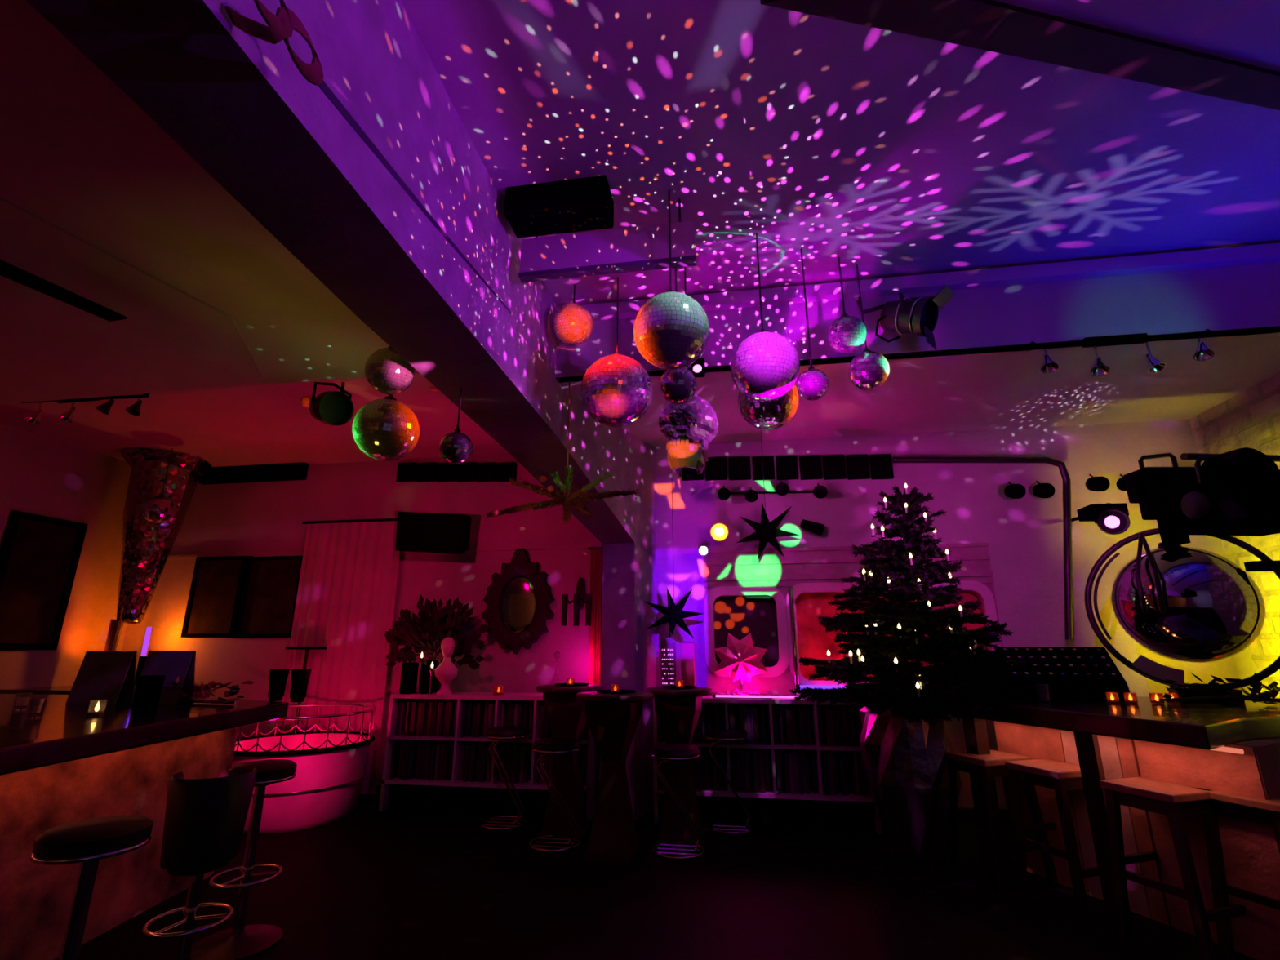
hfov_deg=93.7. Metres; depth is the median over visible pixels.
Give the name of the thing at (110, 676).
computer monitor
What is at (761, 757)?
record sleeve
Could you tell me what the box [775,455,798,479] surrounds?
wall tile
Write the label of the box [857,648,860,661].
candle
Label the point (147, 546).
column
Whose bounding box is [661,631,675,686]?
lantern
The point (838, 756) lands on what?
record sleeve
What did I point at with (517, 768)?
record sleeve
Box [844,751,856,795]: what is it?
record sleeve
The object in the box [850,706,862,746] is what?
record sleeve
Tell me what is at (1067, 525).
duct pipe
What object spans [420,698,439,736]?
record sleeve
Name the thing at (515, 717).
record sleeve
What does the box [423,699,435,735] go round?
record sleeve
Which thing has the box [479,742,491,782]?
record sleeve
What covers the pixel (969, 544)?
trim
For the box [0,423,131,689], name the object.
wall
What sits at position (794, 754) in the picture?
record sleeve
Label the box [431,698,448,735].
record sleeve
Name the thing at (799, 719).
record sleeve
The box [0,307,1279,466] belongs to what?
ceiling
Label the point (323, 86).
trim
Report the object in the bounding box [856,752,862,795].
record sleeve
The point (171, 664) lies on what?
menu card
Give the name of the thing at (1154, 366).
light
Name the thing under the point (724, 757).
record sleeve
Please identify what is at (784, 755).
record sleeve
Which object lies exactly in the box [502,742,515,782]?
record sleeve
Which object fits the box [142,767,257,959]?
bar stool
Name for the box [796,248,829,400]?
ball
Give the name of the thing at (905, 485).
candle
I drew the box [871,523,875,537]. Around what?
candle
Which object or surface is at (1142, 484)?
floodlight
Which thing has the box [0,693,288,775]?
countertop
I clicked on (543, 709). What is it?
record sleeve
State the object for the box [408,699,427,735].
record sleeve
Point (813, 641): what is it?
window
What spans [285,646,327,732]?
pedestal stand
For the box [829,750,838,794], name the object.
record sleeve
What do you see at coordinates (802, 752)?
record sleeve
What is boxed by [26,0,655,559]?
beam
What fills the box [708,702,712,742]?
record sleeve
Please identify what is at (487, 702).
record sleeve
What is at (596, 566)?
drape
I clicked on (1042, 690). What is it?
drinking glass
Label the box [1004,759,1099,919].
bar stool
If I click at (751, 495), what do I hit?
light
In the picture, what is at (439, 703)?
record sleeve
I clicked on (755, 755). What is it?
record sleeve
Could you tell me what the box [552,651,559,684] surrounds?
glass decanter
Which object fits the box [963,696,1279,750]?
countertop
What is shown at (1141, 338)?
track
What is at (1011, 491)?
light
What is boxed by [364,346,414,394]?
ball
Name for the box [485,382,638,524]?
star ornament
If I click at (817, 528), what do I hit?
lamp
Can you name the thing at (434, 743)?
record sleeve
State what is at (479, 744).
record sleeve
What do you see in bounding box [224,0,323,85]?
ribbon bow
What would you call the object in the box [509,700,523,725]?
record sleeve
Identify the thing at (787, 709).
record sleeve
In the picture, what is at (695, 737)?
record sleeve
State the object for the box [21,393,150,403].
track
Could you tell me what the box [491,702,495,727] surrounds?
record sleeve
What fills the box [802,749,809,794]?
record sleeve
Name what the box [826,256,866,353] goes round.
ball
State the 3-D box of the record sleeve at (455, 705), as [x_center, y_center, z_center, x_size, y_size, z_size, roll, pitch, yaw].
[-1.665,2.221,5.597,0.021,0.287,0.270,-2,-16,9]
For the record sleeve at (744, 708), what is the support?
in the cube shelf at (819, 811)
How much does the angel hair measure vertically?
0.082 m
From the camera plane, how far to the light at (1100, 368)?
3.93 m
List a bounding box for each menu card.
[130,650,195,704]
[132,675,165,711]
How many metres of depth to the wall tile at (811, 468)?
5.95 m
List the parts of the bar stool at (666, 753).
seat, leg, leg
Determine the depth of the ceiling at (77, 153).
3.07 m
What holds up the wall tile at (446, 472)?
attached to the wall at (1024, 535)
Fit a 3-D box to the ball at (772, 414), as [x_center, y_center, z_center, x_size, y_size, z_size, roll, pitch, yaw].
[0.953,-0.619,4.475,0.441,0.491,0.442,-14,-21,42]
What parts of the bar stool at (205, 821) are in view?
seat, backrest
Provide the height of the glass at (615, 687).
0.065 m
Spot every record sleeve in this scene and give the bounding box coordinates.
[390,739,406,778]
[395,698,416,735]
[397,739,410,777]
[398,699,417,735]
[400,739,415,777]
[400,742,407,779]
[404,698,423,735]
[404,739,417,779]
[407,739,423,779]
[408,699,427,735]
[414,740,426,778]
[415,702,423,736]
[418,742,425,779]
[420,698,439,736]
[422,740,435,779]
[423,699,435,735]
[425,742,432,779]
[426,701,433,736]
[429,740,445,780]
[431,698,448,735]
[434,740,450,780]
[435,702,441,736]
[438,698,457,736]
[441,702,447,736]
[442,740,454,780]
[444,700,457,737]
[448,742,453,780]
[452,702,457,737]
[459,741,475,780]
[460,700,478,737]
[462,743,471,782]
[466,702,474,737]
[467,741,479,781]
[471,699,489,737]
[471,742,477,782]
[475,702,484,737]
[475,741,488,781]
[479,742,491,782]
[483,699,495,737]
[486,702,494,734]
[489,742,493,782]
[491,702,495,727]
[498,742,510,782]
[499,745,505,782]
[500,702,507,726]
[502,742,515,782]
[506,700,519,725]
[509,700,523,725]
[513,700,528,725]
[514,742,526,783]
[516,703,523,726]
[522,700,533,727]
[524,742,532,782]
[528,700,533,738]
[537,753,541,783]
[539,704,543,738]
[539,753,546,784]
[540,705,545,738]
[543,711,551,738]
[544,755,548,784]
[578,744,587,773]
[582,745,587,786]
[585,724,588,740]
[585,746,587,785]
[660,727,664,741]
[660,760,662,787]
[662,762,666,789]
[666,761,669,776]
[693,723,698,742]
[696,746,702,789]
[697,703,702,742]
[700,746,706,789]
[701,704,706,742]
[704,746,711,790]
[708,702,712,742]
[714,702,717,741]
[717,702,721,728]
[717,747,723,790]
[721,747,727,790]
[729,702,736,742]
[731,747,735,789]
[734,747,737,791]
[737,703,744,743]
[743,703,746,743]
[746,704,751,744]
[750,704,754,744]
[752,748,759,791]
[753,704,759,744]
[758,748,765,792]
[760,703,764,744]
[763,748,770,791]
[771,703,777,744]
[774,748,782,792]
[777,704,783,744]
[782,749,789,793]
[783,705,793,745]
[786,749,794,793]
[788,703,796,744]
[790,749,799,793]
[795,704,804,745]
[795,749,804,794]
[799,749,806,793]
[800,706,807,745]
[802,704,812,745]
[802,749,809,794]
[807,750,817,793]
[816,704,823,745]
[819,750,826,794]
[821,706,830,746]
[821,750,831,795]
[823,706,835,746]
[827,750,835,795]
[828,704,839,745]
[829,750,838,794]
[835,704,843,746]
[835,750,845,795]
[844,706,856,746]
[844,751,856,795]
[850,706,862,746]
[855,751,869,796]
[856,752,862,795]
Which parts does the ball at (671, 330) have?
hanging rod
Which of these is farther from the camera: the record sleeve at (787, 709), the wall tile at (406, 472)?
the wall tile at (406, 472)
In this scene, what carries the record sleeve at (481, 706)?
in the cube shelf at (455, 796)
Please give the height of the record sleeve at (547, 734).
0.286 m
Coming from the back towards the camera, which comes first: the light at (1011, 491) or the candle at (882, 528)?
the light at (1011, 491)
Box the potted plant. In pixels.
[383,594,488,693]
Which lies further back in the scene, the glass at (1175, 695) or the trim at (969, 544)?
the trim at (969, 544)
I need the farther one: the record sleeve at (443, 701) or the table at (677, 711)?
the record sleeve at (443, 701)
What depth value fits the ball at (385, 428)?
3.73 m
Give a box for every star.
[644,478,703,639]
[713,632,768,695]
[737,432,800,559]
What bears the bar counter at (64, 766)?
on the floor
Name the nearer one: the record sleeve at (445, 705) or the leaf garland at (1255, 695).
the leaf garland at (1255, 695)
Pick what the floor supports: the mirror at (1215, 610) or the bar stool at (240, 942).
the bar stool at (240, 942)
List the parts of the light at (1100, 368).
stem, lamp shade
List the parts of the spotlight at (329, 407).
hanging rod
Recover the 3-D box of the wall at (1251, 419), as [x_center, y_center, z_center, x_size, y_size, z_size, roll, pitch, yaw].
[4.432,-0.527,0.643,0.200,4.400,9.550,-2,-16,9]
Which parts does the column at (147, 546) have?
stem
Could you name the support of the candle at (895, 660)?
attached to the tree
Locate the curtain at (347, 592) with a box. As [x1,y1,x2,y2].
[275,518,400,794]
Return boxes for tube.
[134,626,151,685]
[711,694,798,697]
[795,684,844,689]
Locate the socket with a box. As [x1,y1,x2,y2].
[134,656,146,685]
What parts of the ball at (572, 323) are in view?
hanging rod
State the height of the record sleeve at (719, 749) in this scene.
0.311 m
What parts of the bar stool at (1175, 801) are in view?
leg, seat, leg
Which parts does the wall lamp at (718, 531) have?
bulb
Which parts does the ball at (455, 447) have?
hanging rod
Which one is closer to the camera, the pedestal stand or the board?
the pedestal stand
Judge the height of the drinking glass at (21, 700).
0.100 m
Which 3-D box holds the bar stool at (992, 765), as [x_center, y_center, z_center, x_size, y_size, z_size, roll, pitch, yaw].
[2.337,2.201,3.965,0.440,0.720,0.420,5,-16,-17]
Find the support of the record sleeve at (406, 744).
on the cube shelf at (455, 796)
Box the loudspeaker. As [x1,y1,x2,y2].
[395,511,471,554]
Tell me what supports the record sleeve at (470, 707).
on the cube shelf at (455, 796)
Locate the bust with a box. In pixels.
[434,636,457,695]
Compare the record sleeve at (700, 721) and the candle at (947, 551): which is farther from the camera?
the record sleeve at (700, 721)
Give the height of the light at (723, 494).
0.172 m
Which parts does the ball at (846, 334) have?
hanging rod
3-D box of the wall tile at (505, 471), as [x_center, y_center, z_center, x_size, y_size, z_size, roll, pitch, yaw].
[-1.444,-0.083,6.487,0.206,0.203,0.050,-2,-16,9]
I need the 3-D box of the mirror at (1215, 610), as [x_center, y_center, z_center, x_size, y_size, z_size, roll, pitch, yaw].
[3.827,0.816,4.241,0.799,0.909,0.799,-7,-17,22]
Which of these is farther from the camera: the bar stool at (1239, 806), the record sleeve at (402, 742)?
the record sleeve at (402, 742)
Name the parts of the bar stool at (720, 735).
seat, leg, leg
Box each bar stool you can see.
[29,814,153,959]
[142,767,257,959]
[189,759,297,959]
[480,725,530,830]
[528,737,580,853]
[650,743,705,859]
[703,727,755,835]
[946,749,1057,891]
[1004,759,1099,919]
[1098,777,1246,959]
[1201,788,1279,954]
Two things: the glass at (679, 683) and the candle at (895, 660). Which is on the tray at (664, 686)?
the glass at (679, 683)
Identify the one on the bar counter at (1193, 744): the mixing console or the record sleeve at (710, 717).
the mixing console
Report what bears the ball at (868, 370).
hanging from the ceiling at (888, 153)
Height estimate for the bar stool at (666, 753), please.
0.698 m
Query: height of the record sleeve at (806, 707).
0.292 m
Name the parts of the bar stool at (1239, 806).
leg, seat, leg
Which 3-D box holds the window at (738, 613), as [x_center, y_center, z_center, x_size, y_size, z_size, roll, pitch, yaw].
[1.886,1.359,5.473,2.573,0.839,0.140,-2,-16,9]
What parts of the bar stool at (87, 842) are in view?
seat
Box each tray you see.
[555,682,589,685]
[596,689,635,693]
[662,685,696,688]
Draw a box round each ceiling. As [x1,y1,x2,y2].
[0,0,419,404]
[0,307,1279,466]
[400,0,1279,306]
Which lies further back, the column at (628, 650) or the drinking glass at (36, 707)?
the column at (628, 650)
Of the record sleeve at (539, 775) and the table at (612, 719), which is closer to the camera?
the table at (612, 719)
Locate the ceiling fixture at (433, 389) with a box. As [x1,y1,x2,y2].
[429,387,437,391]
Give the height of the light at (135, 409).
0.176 m
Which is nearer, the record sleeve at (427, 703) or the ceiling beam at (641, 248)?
the ceiling beam at (641, 248)
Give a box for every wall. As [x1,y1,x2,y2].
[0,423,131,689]
[122,419,1260,808]
[1189,373,1279,697]
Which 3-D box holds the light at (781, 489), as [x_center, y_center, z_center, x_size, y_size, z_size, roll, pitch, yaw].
[1.312,0.073,5.550,0.120,0.172,0.148,-2,-16,9]
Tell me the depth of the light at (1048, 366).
3.98 m
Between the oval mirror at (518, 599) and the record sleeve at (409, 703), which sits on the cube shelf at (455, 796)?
the record sleeve at (409, 703)
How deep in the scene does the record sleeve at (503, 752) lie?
5.31 m
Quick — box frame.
[1084,528,1279,703]
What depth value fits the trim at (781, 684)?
5.61 m
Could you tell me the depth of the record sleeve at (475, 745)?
5.34 m
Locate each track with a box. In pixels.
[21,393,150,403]
[1029,328,1224,350]
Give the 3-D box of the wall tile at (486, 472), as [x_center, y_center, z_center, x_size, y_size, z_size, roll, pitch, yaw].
[-1.668,-0.084,6.524,0.208,0.204,0.050,-2,-16,9]
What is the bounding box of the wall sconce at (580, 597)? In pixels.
[561,577,591,626]
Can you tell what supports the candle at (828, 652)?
attached to the tree
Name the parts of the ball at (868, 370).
hanging rod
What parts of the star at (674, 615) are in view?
cord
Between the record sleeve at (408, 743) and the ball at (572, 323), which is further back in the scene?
the record sleeve at (408, 743)
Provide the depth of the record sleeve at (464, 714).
5.45 m
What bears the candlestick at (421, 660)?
on the cube shelf at (455, 796)
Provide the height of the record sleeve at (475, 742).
0.314 m
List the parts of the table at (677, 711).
foot plate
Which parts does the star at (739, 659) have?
stem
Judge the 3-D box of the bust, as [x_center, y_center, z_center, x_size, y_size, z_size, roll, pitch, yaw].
[-1.805,1.731,5.601,0.210,0.515,0.210,7,-17,-24]
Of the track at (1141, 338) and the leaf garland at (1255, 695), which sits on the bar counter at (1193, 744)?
the leaf garland at (1255, 695)
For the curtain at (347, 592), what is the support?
hanging from the wall at (1024, 535)
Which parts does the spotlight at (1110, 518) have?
arm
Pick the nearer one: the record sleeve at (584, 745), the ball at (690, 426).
the ball at (690, 426)
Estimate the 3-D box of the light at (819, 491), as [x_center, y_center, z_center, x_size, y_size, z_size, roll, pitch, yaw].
[1.644,0.097,5.488,0.120,0.172,0.148,-2,-16,9]
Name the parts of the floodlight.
handle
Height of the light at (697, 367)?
0.123 m
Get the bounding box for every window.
[703,579,994,676]
[785,580,1001,687]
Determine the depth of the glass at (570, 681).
4.99 m
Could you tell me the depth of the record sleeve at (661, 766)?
5.10 m
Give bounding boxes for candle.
[826,649,831,663]
[848,650,853,665]
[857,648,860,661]
[862,568,866,582]
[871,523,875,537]
[880,525,885,538]
[883,497,888,510]
[893,657,899,672]
[904,483,908,496]
[904,502,907,512]
[908,552,914,566]
[914,638,919,645]
[915,682,922,697]
[919,675,924,690]
[933,529,938,541]
[945,548,951,562]
[958,605,962,617]
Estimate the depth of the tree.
4.21 m
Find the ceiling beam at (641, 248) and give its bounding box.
[518,198,696,282]
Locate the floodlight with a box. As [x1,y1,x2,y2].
[1123,453,1199,545]
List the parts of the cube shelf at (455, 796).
panel, panel, panel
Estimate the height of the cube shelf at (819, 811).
0.994 m
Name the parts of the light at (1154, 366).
stem, lamp shade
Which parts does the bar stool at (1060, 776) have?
leg, seat, leg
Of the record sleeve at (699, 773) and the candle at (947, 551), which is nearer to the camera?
the candle at (947, 551)
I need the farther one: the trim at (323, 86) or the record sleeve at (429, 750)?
the record sleeve at (429, 750)
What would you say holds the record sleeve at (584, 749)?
on the cube shelf at (455, 796)
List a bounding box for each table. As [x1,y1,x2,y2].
[536,684,603,838]
[575,691,653,863]
[644,686,712,844]
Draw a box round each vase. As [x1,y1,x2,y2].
[399,662,418,693]
[419,669,433,693]
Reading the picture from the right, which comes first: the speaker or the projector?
the projector
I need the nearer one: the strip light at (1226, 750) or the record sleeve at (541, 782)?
the strip light at (1226, 750)
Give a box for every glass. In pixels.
[13,692,32,711]
[25,697,47,719]
[86,699,108,717]
[493,685,504,695]
[499,574,536,635]
[566,677,573,686]
[610,684,619,693]
[675,680,683,688]
[1034,683,1050,703]
[1104,692,1119,704]
[1122,692,1137,704]
[1148,692,1164,705]
[1164,693,1180,705]
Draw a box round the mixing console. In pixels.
[994,647,1129,702]
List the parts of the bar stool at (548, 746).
leg, seat, leg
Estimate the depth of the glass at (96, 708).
3.28 m
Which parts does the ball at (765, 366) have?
hanging rod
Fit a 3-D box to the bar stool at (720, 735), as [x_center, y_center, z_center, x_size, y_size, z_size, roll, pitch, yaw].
[0.732,2.460,4.961,0.398,0.747,0.382,-2,-16,9]
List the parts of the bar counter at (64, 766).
panel, panel, panel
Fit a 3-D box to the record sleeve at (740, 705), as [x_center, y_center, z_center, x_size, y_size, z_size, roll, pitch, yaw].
[0.882,2.105,5.215,0.040,0.307,0.270,-2,-16,9]
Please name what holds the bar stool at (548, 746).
on the floor
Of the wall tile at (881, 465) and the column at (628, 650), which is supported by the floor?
the column at (628, 650)
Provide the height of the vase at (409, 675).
0.280 m
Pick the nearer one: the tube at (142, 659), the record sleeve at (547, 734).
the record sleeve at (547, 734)
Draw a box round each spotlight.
[300,382,354,426]
[855,284,954,349]
[1071,502,1129,534]
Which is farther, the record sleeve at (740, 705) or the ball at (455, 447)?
the record sleeve at (740, 705)
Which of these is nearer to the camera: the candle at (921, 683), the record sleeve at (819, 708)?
the candle at (921, 683)
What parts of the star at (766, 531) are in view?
cord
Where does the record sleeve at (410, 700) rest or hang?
on the cube shelf at (455, 796)
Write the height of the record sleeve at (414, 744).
0.311 m
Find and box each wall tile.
[395,462,417,482]
[416,462,437,482]
[435,462,457,482]
[456,462,477,482]
[475,462,497,482]
[496,462,516,482]
[681,467,703,480]
[705,456,727,480]
[728,456,751,480]
[751,455,774,479]
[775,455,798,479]
[799,454,822,479]
[822,454,846,479]
[845,453,870,479]
[869,453,893,479]
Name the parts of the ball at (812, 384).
hanging rod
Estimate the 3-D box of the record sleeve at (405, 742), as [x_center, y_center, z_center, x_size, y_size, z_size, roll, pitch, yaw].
[-2.140,2.593,5.606,0.031,0.305,0.270,-2,-16,9]
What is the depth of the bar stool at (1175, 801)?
3.01 m
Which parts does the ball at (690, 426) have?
hanging rod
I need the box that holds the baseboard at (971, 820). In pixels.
[358,784,1008,826]
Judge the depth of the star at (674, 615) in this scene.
5.57 m
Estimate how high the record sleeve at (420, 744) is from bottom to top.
0.307 m
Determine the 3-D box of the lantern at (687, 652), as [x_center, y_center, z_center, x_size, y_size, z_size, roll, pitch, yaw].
[0.434,1.694,5.386,0.130,0.471,0.120,-2,-16,9]
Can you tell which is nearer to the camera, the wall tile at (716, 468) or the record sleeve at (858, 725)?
the record sleeve at (858, 725)
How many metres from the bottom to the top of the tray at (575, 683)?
0.014 m
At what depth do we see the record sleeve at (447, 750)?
5.42 m
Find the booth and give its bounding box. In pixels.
[231,703,376,834]
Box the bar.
[730,491,813,493]
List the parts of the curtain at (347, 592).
rod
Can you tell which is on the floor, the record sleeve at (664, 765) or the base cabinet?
the base cabinet
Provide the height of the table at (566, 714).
1.102 m
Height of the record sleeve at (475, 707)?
0.301 m
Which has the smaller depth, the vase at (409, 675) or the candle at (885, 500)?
the candle at (885, 500)
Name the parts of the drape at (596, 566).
rod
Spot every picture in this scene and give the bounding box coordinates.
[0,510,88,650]
[180,555,253,637]
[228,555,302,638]
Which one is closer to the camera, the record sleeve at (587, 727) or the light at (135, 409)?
the light at (135, 409)
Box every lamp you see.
[698,546,708,556]
[710,523,728,541]
[800,519,824,535]
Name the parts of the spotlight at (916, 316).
barn door, barn door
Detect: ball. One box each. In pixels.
[141,448,175,523]
[351,394,419,461]
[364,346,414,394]
[438,386,472,464]
[552,284,593,345]
[580,276,652,427]
[633,190,709,369]
[658,266,718,477]
[659,222,696,404]
[729,232,799,400]
[737,384,798,430]
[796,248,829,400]
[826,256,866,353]
[848,263,889,390]
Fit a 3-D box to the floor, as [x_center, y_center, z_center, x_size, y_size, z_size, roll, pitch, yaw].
[-1.097,1.782,0.923,11.400,0.100,9.950,-2,-16,9]
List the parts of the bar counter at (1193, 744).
post, panel, post, panel, panel, panel, panel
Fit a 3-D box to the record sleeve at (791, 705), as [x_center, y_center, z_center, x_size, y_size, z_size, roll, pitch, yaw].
[1.312,2.095,5.167,0.030,0.300,0.270,-2,-16,9]
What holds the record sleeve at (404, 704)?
on the cube shelf at (455, 796)
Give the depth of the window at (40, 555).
5.87 m
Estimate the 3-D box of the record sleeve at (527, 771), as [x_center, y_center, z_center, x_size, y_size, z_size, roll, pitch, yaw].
[-0.986,2.537,5.425,0.018,0.315,0.270,-2,-16,9]
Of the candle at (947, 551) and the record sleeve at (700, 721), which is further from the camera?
the record sleeve at (700, 721)
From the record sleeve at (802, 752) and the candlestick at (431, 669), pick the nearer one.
the record sleeve at (802, 752)
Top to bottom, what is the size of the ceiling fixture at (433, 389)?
0.226 m
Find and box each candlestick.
[414,652,424,694]
[426,662,434,694]
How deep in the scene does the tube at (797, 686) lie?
5.25 m
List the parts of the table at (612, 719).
foot plate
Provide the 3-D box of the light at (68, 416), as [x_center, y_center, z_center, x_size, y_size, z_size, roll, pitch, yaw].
[-4.759,-0.584,4.990,0.099,0.200,0.098,-2,-16,9]
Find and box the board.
[198,462,308,484]
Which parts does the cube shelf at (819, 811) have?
panel, panel, panel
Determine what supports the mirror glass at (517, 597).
attached to the oval mirror at (518, 599)
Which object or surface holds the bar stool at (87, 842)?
on the floor
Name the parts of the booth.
rail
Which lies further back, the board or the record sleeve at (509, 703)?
the board
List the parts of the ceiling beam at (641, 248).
edge rail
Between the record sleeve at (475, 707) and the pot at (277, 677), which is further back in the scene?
the record sleeve at (475, 707)
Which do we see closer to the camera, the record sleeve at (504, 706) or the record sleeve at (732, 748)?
the record sleeve at (732, 748)
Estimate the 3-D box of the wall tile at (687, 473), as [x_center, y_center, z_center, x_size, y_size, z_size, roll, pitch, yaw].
[0.539,-0.115,6.165,0.223,0.237,0.050,-2,-16,9]
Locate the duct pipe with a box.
[892,456,1073,640]
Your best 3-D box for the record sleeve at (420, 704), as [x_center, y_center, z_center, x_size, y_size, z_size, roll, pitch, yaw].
[-2.006,2.235,5.641,0.041,0.284,0.270,-2,-16,9]
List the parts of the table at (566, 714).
foot plate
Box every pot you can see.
[267,669,289,701]
[289,669,311,702]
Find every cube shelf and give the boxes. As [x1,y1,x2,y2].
[378,691,599,820]
[653,695,882,834]
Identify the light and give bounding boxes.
[24,402,42,424]
[57,400,75,422]
[95,399,115,414]
[125,394,142,415]
[690,357,705,377]
[717,485,730,500]
[744,487,758,502]
[775,480,789,495]
[813,483,827,498]
[1004,481,1026,498]
[1032,480,1055,497]
[1040,348,1058,373]
[1085,474,1110,491]
[1090,345,1109,376]
[1115,474,1126,491]
[1145,341,1166,373]
[1193,337,1214,361]
[1209,746,1244,754]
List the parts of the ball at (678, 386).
hanging rod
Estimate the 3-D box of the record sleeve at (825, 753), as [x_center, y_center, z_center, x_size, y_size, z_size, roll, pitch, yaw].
[1.548,2.416,5.004,0.030,0.323,0.270,-2,-16,9]
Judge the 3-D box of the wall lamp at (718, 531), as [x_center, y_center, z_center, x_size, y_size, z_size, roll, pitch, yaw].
[0.774,0.522,5.834,0.178,0.176,0.258,-2,-16,9]
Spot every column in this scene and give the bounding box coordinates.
[104,447,212,651]
[599,542,656,820]
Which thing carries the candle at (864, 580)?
attached to the tree
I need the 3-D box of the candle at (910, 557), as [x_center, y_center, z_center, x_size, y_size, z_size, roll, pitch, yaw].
[2.009,0.589,4.449,0.030,0.103,0.030,-2,-16,9]
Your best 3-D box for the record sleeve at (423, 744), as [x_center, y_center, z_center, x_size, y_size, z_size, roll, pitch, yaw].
[-1.956,2.585,5.567,0.023,0.298,0.270,-2,-16,9]
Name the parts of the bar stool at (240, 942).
seat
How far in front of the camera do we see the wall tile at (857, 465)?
5.88 m
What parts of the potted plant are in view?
pot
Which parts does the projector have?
handle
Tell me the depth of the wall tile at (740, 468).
6.06 m
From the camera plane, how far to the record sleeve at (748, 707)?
5.05 m
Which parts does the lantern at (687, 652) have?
lid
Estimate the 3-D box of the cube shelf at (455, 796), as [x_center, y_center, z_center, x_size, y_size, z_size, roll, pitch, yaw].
[-1.335,2.474,5.458,1.914,0.994,0.370,-2,-16,9]
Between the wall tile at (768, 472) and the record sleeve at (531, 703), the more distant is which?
the wall tile at (768, 472)
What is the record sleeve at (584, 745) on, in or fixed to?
on the cube shelf at (455, 796)
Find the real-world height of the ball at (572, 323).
0.485 m
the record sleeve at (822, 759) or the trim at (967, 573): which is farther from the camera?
the trim at (967, 573)
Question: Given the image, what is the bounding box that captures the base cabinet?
[0,684,216,697]
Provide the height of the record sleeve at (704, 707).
0.282 m
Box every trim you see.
[0,197,262,376]
[0,259,127,321]
[167,543,601,559]
[307,63,511,313]
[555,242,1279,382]
[703,542,1003,696]
[703,555,990,565]
[703,570,993,581]
[707,542,988,553]
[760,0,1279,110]
[787,586,799,696]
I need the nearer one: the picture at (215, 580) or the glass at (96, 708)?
the glass at (96, 708)
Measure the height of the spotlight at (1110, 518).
0.269 m
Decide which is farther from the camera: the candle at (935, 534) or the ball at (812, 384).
the candle at (935, 534)
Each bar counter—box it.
[0,693,288,959]
[962,696,1279,959]
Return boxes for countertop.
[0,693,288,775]
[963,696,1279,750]
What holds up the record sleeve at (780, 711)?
in the cube shelf at (819, 811)
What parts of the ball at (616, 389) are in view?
hanging rod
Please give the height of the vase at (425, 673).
0.220 m
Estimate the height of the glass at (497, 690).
0.080 m
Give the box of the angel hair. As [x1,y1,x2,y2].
[710,688,778,698]
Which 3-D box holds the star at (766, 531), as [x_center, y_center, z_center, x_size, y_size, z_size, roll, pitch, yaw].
[1.169,0.117,5.609,0.557,1.283,0.190,3,-16,-9]
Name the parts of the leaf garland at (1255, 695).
stem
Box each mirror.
[481,548,554,654]
[1111,542,1265,662]
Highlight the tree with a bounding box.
[789,485,1028,866]
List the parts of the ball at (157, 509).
hanging rod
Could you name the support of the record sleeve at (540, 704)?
in the cube shelf at (455, 796)
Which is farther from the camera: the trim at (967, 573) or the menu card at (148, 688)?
the trim at (967, 573)
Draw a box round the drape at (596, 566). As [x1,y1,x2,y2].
[587,546,603,684]
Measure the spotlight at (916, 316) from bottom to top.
0.561 m
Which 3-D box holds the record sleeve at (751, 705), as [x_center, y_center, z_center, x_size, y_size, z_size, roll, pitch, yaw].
[0.970,2.105,5.186,0.021,0.292,0.270,-2,-16,9]
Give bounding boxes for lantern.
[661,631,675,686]
[680,641,695,685]
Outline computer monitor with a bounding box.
[65,651,137,704]
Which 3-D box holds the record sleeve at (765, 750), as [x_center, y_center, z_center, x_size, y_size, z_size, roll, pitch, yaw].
[1.077,2.458,5.107,0.033,0.297,0.270,-2,-16,9]
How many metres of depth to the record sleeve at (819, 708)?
5.01 m
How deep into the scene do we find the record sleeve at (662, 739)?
5.18 m
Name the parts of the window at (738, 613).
pane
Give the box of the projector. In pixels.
[1152,447,1279,536]
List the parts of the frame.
bolt plate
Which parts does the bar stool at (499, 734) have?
leg, seat, leg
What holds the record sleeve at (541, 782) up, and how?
on the cube shelf at (455, 796)
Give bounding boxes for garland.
[161,675,253,704]
[1161,672,1279,704]
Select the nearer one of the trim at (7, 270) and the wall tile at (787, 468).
the trim at (7, 270)
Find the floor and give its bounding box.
[53,798,1257,959]
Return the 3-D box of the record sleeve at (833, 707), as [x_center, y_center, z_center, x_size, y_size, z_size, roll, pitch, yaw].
[1.653,2.076,5.115,0.035,0.309,0.270,-2,-16,9]
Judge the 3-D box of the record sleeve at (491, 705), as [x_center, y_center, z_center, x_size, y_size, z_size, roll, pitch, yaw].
[-1.340,2.214,5.561,0.037,0.282,0.270,-2,-16,9]
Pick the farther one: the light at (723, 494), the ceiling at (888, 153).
the light at (723, 494)
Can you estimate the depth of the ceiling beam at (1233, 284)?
4.25 m
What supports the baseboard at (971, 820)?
attached to the wall at (1024, 535)
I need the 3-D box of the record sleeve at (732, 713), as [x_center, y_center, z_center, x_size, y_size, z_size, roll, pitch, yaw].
[0.812,2.112,5.239,0.041,0.306,0.270,-2,-16,9]
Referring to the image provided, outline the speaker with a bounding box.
[503,175,613,238]
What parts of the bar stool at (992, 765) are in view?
leg, seat, leg, leg, leg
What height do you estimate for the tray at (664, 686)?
0.014 m
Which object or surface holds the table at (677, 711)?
on the floor
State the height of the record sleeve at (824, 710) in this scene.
0.280 m

